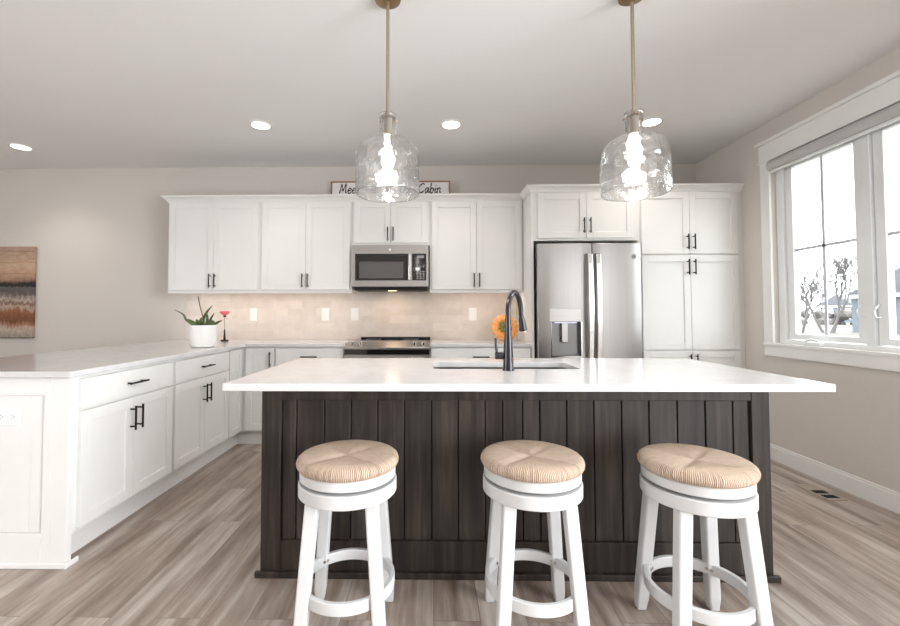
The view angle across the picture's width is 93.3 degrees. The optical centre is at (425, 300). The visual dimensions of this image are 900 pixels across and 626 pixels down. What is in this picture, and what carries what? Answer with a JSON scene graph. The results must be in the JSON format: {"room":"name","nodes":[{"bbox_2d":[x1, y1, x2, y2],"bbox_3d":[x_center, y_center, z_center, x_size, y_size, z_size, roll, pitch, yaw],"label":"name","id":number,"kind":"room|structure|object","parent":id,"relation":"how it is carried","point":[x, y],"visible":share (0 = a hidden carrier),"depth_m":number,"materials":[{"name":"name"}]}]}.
{"room":"kitchen","nodes":[
{"label":"kitchen","id":0,"kind":"room"},
{"bbox_2d":[0,164,695,356],"bbox_3d":[-1.651,-0.042,4.542,9.245,2.745,0.150,0,-2,1],"label":"wall","id":1,"kind":"structure","parent":0,"point":[100,236],"depth_m":4.51,"materials":[{"name":"beige paint"}]},
{"bbox_2d":[0,246,36,337],"bbox_3d":[-4.586,-0.082,4.499,0.878,0.969,0.037,0,-2,1],"label":"painting","id":2,"kind":"object","parent":1,"relation":"attached to","point":[17,264],"visible":1,"depth_m":4.48,"materials":[{"name":"paint"}]},
{"bbox_2d":[168,202,260,293],"bbox_3d":[-2.076,-0.519,4.298,0.913,0.916,0.382,0,-2,1],"label":"upper cabinet","id":3,"kind":"object","parent":1,"relation":"attached to","point":[214,247],"visible":0.98,"depth_m":4.15,"materials":[{"name":"white paint"}]},
{"bbox_2d":[160,183,744,202],"bbox_3d":[0.111,-0.990,4.119,5.402,0.075,0.692,0,-2,1],"label":"crown molding","id":4,"kind":"structure","parent":3,"relation":"attached to","point":[446,196],"depth_m":4.11,"materials":[{"name":"white paint"}]},
{"bbox_2d":[250,308,256,320],"bbox_3d":[-1.810,0.151,4.449,0.080,0.132,0.009,0,-2,1],"label":"switch plate","id":5,"kind":"object","parent":1,"relation":"attached to","point":[253,311],"visible":1,"depth_m":4.45,"materials":[{"name":"white plastic"}]},
{"bbox_2d":[260,202,357,292],"bbox_3d":[-1.169,-0.521,4.282,0.899,0.916,0.382,0,-2,1],"label":"upper cabinet","id":6,"kind":"object","parent":1,"relation":"attached to","point":[306,247],"visible":0.98,"depth_m":4.14,"materials":[{"name":"white paint"}]},
{"bbox_2d":[322,308,328,320],"bbox_3d":[-1.051,0.149,4.436,0.080,0.132,0.009,0,-2,1],"label":"switch plate","id":7,"kind":"object","parent":1,"relation":"attached to","point":[325,311],"visible":1,"depth_m":4.43,"materials":[{"name":"white plastic"}]},
{"bbox_2d":[331,181,355,193],"bbox_3d":[-0.859,-1.174,4.434,0.252,0.128,0.026,0,-2,1],"label":"wooden sign","id":8,"kind":"object","parent":1,"relation":"on","point":[337,187],"depth_m":4.43,"materials":[{"name":"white wood"}]},
{"bbox_2d":[186,291,516,338],"bbox_3d":[-0.789,0.158,4.441,3.472,0.503,0.010,0,-2,1],"label":"backsplash","id":9,"kind":"structure","parent":1,"relation":"attached to","point":[414,313],"depth_m":4.44,"materials":[{"name":"tile"}]},
{"bbox_2d":[351,308,357,320],"bbox_3d":[-0.746,0.149,4.431,0.080,0.132,0.009,0,-2,1],"label":"switch plate","id":10,"kind":"object","parent":1,"relation":"attached to","point":[354,311],"visible":1,"depth_m":4.43,"materials":[{"name":"white plastic"}]},
{"bbox_2d":[352,201,429,249],"bbox_3d":[-0.340,-0.753,4.276,0.758,0.454,0.382,0,-2,1],"label":"upper cabinet","id":11,"kind":"object","parent":1,"relation":"attached to","point":[373,223],"visible":0.91,"depth_m":4.13,"materials":[{"name":"white paint"}]},
{"bbox_2d":[352,245,428,291],"bbox_3d":[-0.339,-0.308,4.225,0.731,0.437,0.434,0,-2,1],"label":"microwave","id":12,"kind":"object","parent":11,"relation":"attached to","point":[375,268],"visible":1,"depth_m":4.05,"materials":[{"name":"metal"}]},
{"bbox_2d":[419,181,449,193],"bbox_3d":[0.090,-1.170,4.418,0.312,0.127,0.026,0,-2,1],"label":"wooden sign","id":13,"kind":"object","parent":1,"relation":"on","point":[426,187],"depth_m":4.41,"materials":[{"name":"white wood"}]},
{"bbox_2d":[469,308,476,320],"bbox_3d":[0.488,0.146,4.410,0.080,0.132,0.009,0,-2,1],"label":"switch plate","id":14,"kind":"object","parent":1,"relation":"attached to","point":[472,311],"visible":1,"depth_m":4.41,"materials":[{"name":"white plastic"}]},
{"bbox_2d":[430,199,522,292],"bbox_3d":[0.492,-0.524,4.254,0.904,0.916,0.382,0,-2,1],"label":"upper cabinet","id":15,"kind":"object","parent":1,"relation":"attached to","point":[476,246],"visible":0.99,"depth_m":4.11,"materials":[{"name":"white paint"}]},
{"bbox_2d":[0,0,899,168],"bbox_3d":[-1.723,-1.606,0.448,9.245,0.120,8.435,0,-2,1],"label":"ceiling","id":16,"kind":"structure","parent":0,"point":[84,83],"depth_m":2.75,"materials":[{"name":"paint"}]},
{"bbox_2d":[7,143,33,150],"bbox_3d":[-3.774,-1.425,3.949,0.184,0.012,0.184,0,-2,1],"label":"recessed light","id":17,"kind":"object","parent":16,"relation":"in","point":[18,146],"visible":1,"depth_m":3.93,"materials":[{"name":"white paint"}]},
{"bbox_2d":[249,120,272,129],"bbox_3d":[-1.365,-1.443,3.501,0.184,0.012,0.184,0,-2,1],"label":"recessed light","id":18,"kind":"object","parent":16,"relation":"in","point":[257,124],"visible":1,"depth_m":3.49,"materials":[{"name":"white plastic"}]},
{"bbox_2d":[355,0,419,202],"bbox_3d":[-0.186,-1.002,2.067,0.311,0.987,0.311,0,-2,1],"label":"pendant light","id":19,"kind":"object","parent":16,"relation":"hanging from","point":[387,162],"visible":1,"depth_m":1.95,"materials":[{"name":"clear glass"}]},
{"bbox_2d":[440,119,461,129],"bbox_3d":[0.207,-1.445,3.494,0.184,0.012,0.184,0,-2,1],"label":"recessed light","id":20,"kind":"object","parent":16,"relation":"in","point":[450,124],"visible":1,"depth_m":3.49,"materials":[{"name":"white plastic"}]},
{"bbox_2d":[600,0,672,201],"bbox_3d":[1.002,-1.004,2.046,0.311,0.988,0.315,0,-2,1],"label":"pendant light","id":21,"kind":"object","parent":16,"relation":"hanging from","point":[636,165],"visible":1,"depth_m":1.95,"materials":[{"name":"clear glass"}]},
{"bbox_2d":[643,116,663,126],"bbox_3d":[1.835,-1.449,3.453,0.184,0.012,0.184,0,-2,1],"label":"recessed light","id":22,"kind":"object","parent":16,"relation":"in","point":[651,121],"visible":0.78,"depth_m":3.44,"materials":[{"name":"white plastic"}]},
{"bbox_2d":[0,444,899,625],"bbox_3d":[-1.719,1.258,0.357,8.945,0.120,8.135,0,-2,1],"label":"floor","id":23,"kind":"structure","parent":0,"point":[190,556],"depth_m":1.88,"materials":[{"name":"wood"}]},
{"bbox_2d":[0,360,172,569],"bbox_3d":[-1.977,0.820,2.393,0.683,0.887,0.832,0,-2,1],"label":"base cabinet","id":24,"kind":"object","parent":23,"relation":"on","point":[122,453],"depth_m":2.06,"materials":[{"name":"white paint"}]},
{"bbox_2d":[0,408,20,424],"bbox_3d":[-1.957,0.547,2.010,0.077,0.080,0.044,1,-2,-18],"label":"power outlet","id":25,"kind":"object","parent":24,"relation":"attached to","point":[8,416],"visible":1,"depth_m":1.99,"materials":[{"name":"white plastic"}]},
{"bbox_2d":[162,350,228,493],"bbox_3d":[-1.951,0.845,3.189,0.658,0.886,0.761,0,-2,1],"label":"base cabinet","id":26,"kind":"object","parent":23,"relation":"on","point":[200,404],"visible":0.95,"depth_m":3.11,"materials":[{"name":"white paint"}]},
{"bbox_2d":[0,339,353,377],"bbox_3d":[-1.687,0.387,3.206,1.896,0.028,2.474,0,-2,1],"label":"countertop","id":27,"kind":"structure","parent":26,"relation":"on","point":[80,362],"depth_m":2.74,"materials":[{"name":"white stone"}]},
{"bbox_2d":[175,296,221,347],"bbox_3d":[-1.840,0.173,3.417,0.367,0.411,0.214,1,-2,-20],"label":"potted plant","id":28,"kind":"object","parent":27,"relation":"on","point":[202,334],"visible":1,"depth_m":3.36,"materials":[{"name":"white ceramic"}]},
{"bbox_2d":[220,311,229,341],"bbox_3d":[-1.960,0.253,4.128,0.104,0.297,0.104,0,-2,1],"label":"flower ornament","id":29,"kind":"object","parent":27,"relation":"on","point":[224,313],"visible":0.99,"depth_m":4.12,"materials":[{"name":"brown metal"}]},
{"bbox_2d":[220,348,242,454],"bbox_3d":[-1.960,0.862,3.739,0.620,0.886,0.338,0,-2,1],"label":"base cabinet","id":30,"kind":"object","parent":23,"relation":"on","point":[235,436],"visible":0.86,"depth_m":3.69,"materials":[{"name":"white paint"}]},
{"bbox_2d":[241,347,275,443],"bbox_3d":[-1.508,0.873,4.098,0.308,0.886,0.672,0,-2,1],"label":"base cabinet","id":31,"kind":"object","parent":23,"relation":"on","point":[254,359],"visible":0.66,"depth_m":3.81,"materials":[{"name":"white paint"}]},
{"bbox_2d":[275,347,343,365],"bbox_3d":[-1.040,0.872,4.091,0.628,0.886,0.672,0,-2,1],"label":"base cabinet","id":32,"kind":"object","parent":23,"relation":"on","point":[283,354],"visible":0.16,"depth_m":3.81,"materials":[{"name":"white paint"}]},
{"bbox_2d":[293,440,398,625],"bbox_3d":[-0.298,0.911,1.622,0.386,0.650,0.387,0,-2,1],"label":"bar stool","id":33,"kind":"object","parent":23,"relation":"on","point":[342,475],"visible":1,"depth_m":1.49,"materials":[{"name":"white paint"}]},
{"bbox_2d":[344,337,429,357],"bbox_3d":[-0.341,0.841,4.048,0.764,0.945,0.713,0,-2,1],"label":"range","id":34,"kind":"object","parent":23,"relation":"on","point":[363,347],"visible":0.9,"depth_m":3.76,"materials":[{"name":"metal"}]},
{"bbox_2d":[344,350,429,357],"bbox_3d":[-0.341,0.818,4.040,0.760,0.810,0.695,0,-2,1],"label":"oven","id":35,"kind":"object","parent":34,"relation":"in","point":[347,353],"depth_m":3.75,"materials":[{"name":"metal"}]},
{"bbox_2d":[348,338,429,341],"bbox_3d":[-0.340,0.395,4.157,0.764,0.008,0.523,0,-2,1],"label":"cooktop","id":36,"kind":"object","parent":34,"relation":"in","point":[358,339],"depth_m":4.07,"materials":[{"name":"black glass"}]},
{"bbox_2d":[430,347,530,357],"bbox_3d":[0.494,0.869,4.065,0.899,0.886,0.672,0,-2,1],"label":"base cabinet","id":37,"kind":"object","parent":23,"relation":"on","point":[435,352],"visible":0.06,"depth_m":3.78,"materials":[{"name":"white paint"}]},
{"bbox_2d":[430,339,531,346],"bbox_3d":[0.494,0.411,4.086,0.902,0.028,0.640,0,-2,1],"label":"countertop","id":38,"kind":"structure","parent":37,"relation":"on","point":[433,342],"depth_m":3.79,"materials":[{"name":"white stone"}]},
{"bbox_2d":[491,314,518,340],"bbox_3d":[0.770,0.270,4.135,0.200,0.261,0.196,2,-3,-43],"label":"sunflower","id":39,"kind":"object","parent":38,"relation":"on","point":[497,325],"visible":0.73,"depth_m":4.11,"materials":[{"name":"orange plant"}]},
{"bbox_2d":[254,391,780,582],"bbox_3d":[0.399,0.809,2.179,2.328,0.886,0.580,0,-2,1],"label":"kitchen island","id":40,"kind":"object","parent":23,"relation":"on","point":[439,507],"visible":0.7,"depth_m":1.92,"materials":[{"name":"brown wood"}]},
{"bbox_2d":[222,358,835,391],"bbox_3d":[0.385,0.348,2.072,2.316,0.029,0.936,0,-2,1],"label":"island countertop","id":41,"kind":"structure","parent":40,"relation":"on","point":[301,374],"depth_m":1.80,"materials":[{"name":"white stone"}]},
{"bbox_2d":[434,367,566,368],"bbox_3d":[0.396,0.482,2.190,0.755,0.232,0.338,0,-2,1],"label":"sink","id":42,"kind":"object","parent":41,"relation":"in","point":[434,367],"visible":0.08,"depth_m":2.35,"materials":[{"name":"metal"}]},
{"bbox_2d":[494,290,526,370],"bbox_3d":[0.433,0.141,2.066,0.083,0.383,0.264,-2,-3,45],"label":"faucet","id":43,"kind":"object","parent":41,"relation":"on","point":[506,355],"visible":1,"depth_m":1.99,"materials":[{"name":"black metal"}]},
{"bbox_2d":[481,440,589,625],"bbox_3d":[0.405,0.910,1.615,0.386,0.650,0.386,0,-2,0],"label":"bar stool","id":44,"kind":"object","parent":23,"relation":"on","point":[526,475],"visible":1,"depth_m":1.49,"materials":[{"name":"white paint"}]},
{"bbox_2d":[517,192,639,357],"bbox_3d":[1.426,0.161,4.053,0.962,2.300,0.708,0,-2,1],"label":"tall cabinet","id":45,"kind":"object","parent":23,"relation":"on","point":[559,217],"visible":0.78,"depth_m":3.78,"materials":[{"name":"white paint"}]},
{"bbox_2d":[533,243,642,357],"bbox_3d":[1.430,0.411,3.980,0.900,1.795,0.770,0,-2,1],"label":"refrigerator","id":46,"kind":"object","parent":23,"relation":"on","point":[588,297],"visible":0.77,"depth_m":3.68,"materials":[{"name":"metal"}]},
{"bbox_2d":[533,246,536,357],"bbox_3d":[1.431,0.406,4.046,0.888,1.770,0.638,0,-2,1],"label":"panel","id":47,"kind":"object","parent":46,"relation":"in","point":[535,257],"depth_m":3.80,"materials":[{"name":"metal"}]},
{"bbox_2d":[639,191,745,368],"bbox_3d":[2.361,0.159,4.038,0.904,2.300,0.708,0,-2,1],"label":"pantry cabinet","id":48,"kind":"object","parent":23,"relation":"on","point":[692,279],"visible":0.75,"depth_m":3.74,"materials":[{"name":"white paint"}]},
{"bbox_2d":[634,443,773,625],"bbox_3d":[1.001,0.907,1.567,0.386,0.650,0.386,0,-2,1],"label":"bar stool","id":49,"kind":"object","parent":23,"relation":"on","point":[711,484],"visible":1,"depth_m":1.45,"materials":[{"name":"white paint"}]},
{"bbox_2d":[795,484,847,500],"bbox_3d":[2.601,1.266,2.797,0.122,0.006,0.250,0,-2,1],"label":"floor vent","id":50,"kind":"object","parent":23,"relation":"in","point":[814,489],"visible":1,"depth_m":2.79,"materials":[{"name":"beige metal"}]},
{"bbox_2d":[695,47,899,492],"bbox_3d":[2.826,-0.183,0.326,0.150,2.745,8.135,0,-2,1],"label":"wall","id":51,"kind":"structure","parent":0,"point":[854,429],"depth_m":3.06,"materials":[{"name":"beige paint"}]},
{"bbox_2d":[754,70,899,371],"bbox_3d":[2.792,-0.449,2.681,0.095,1.752,1.705,0,-2,1],"label":"window frame","id":52,"kind":"structure","parent":51,"relation":"in","point":[884,93],"depth_m":3.04,"materials":[{"name":"white paint"}]},
{"bbox_2d":[770,443,899,514],"bbox_3d":[2.739,1.115,-0.044,0.015,0.126,7.475,0,-2,1],"label":"baseboard","id":53,"kind":"structure","parent":51,"relation":"attached to","point":[884,497],"depth_m":2.84,"materials":[{"name":"white paint"}]},
{"bbox_2d":[775,120,899,352],"bbox_3d":[2.849,-0.418,2.679,0.142,1.475,1.495,0,-2,1],"label":"window","id":54,"kind":"structure","parent":51,"relation":"in","point":[876,311],"depth_m":2.76,"materials":[{"name":"white plastic"}]},
{"bbox_2d":[766,102,899,172],"bbox_3d":[2.788,-1.103,2.701,0.078,0.100,1.482,0,-2,1],"label":"roller blind","id":55,"kind":"object","parent":54,"relation":"attached to","point":[891,114],"visible":1,"depth_m":2.83,"materials":[{"name":"grey fabric"}]},
{"label":"outside","id":56,"kind":"structure","parent":0,"visible":0},
{"bbox_2d":[801,317,899,342],"bbox_3d":[77.523,3.261,53.617,146.800,0.250,190.000,0,-2,1],"label":"ground","id":57,"kind":"structure","parent":56,"point":[811,327],"depth_m":37.34,"materials":[{"name":"white snow"}]},
{"bbox_2d":[800,262,835,333],"bbox_3d":[26.308,-0.062,29.755,5.118,5.078,4.131,-1,-2,16],"label":"bare tree","id":58,"kind":"object","parent":57,"relation":"on","point":[810,284],"visible":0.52,"depth_m":29.02,"materials":[{"name":"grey plant"}]},
{"bbox_2d":[801,308,851,324],"bbox_3d":[63.894,2.357,52.671,48.672,2.857,13.871,0,-2,1],"label":"bushes","id":59,"kind":"object","parent":57,"relation":"on","point":[847,314],"visible":0.14,"depth_m":55.50,"materials":[{"name":"grey plant"}]},
{"bbox_2d":[799,248,856,332],"bbox_3d":[30.811,-0.934,33.329,6.551,7.051,4.979,0,-2,1],"label":"bare tree","id":60,"kind":"object","parent":57,"relation":"on","point":[841,270],"visible":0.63,"depth_m":32.70,"materials":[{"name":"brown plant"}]},
{"bbox_2d":[818,295,851,322],"bbox_3d":[71.172,1.385,69.795,7.640,4.550,6.600,0,-2,1],"label":"house","id":61,"kind":"structure","parent":57,"relation":"on","point":[832,302],"depth_m":69.90,"materials":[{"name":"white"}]},
{"bbox_2d":[843,267,899,333],"bbox_3d":[38.490,0.007,29.867,9.640,4.850,8.600,0,-2,1],"label":"house","id":62,"kind":"structure","parent":57,"relation":"on","point":[854,294],"depth_m":30.71,"materials":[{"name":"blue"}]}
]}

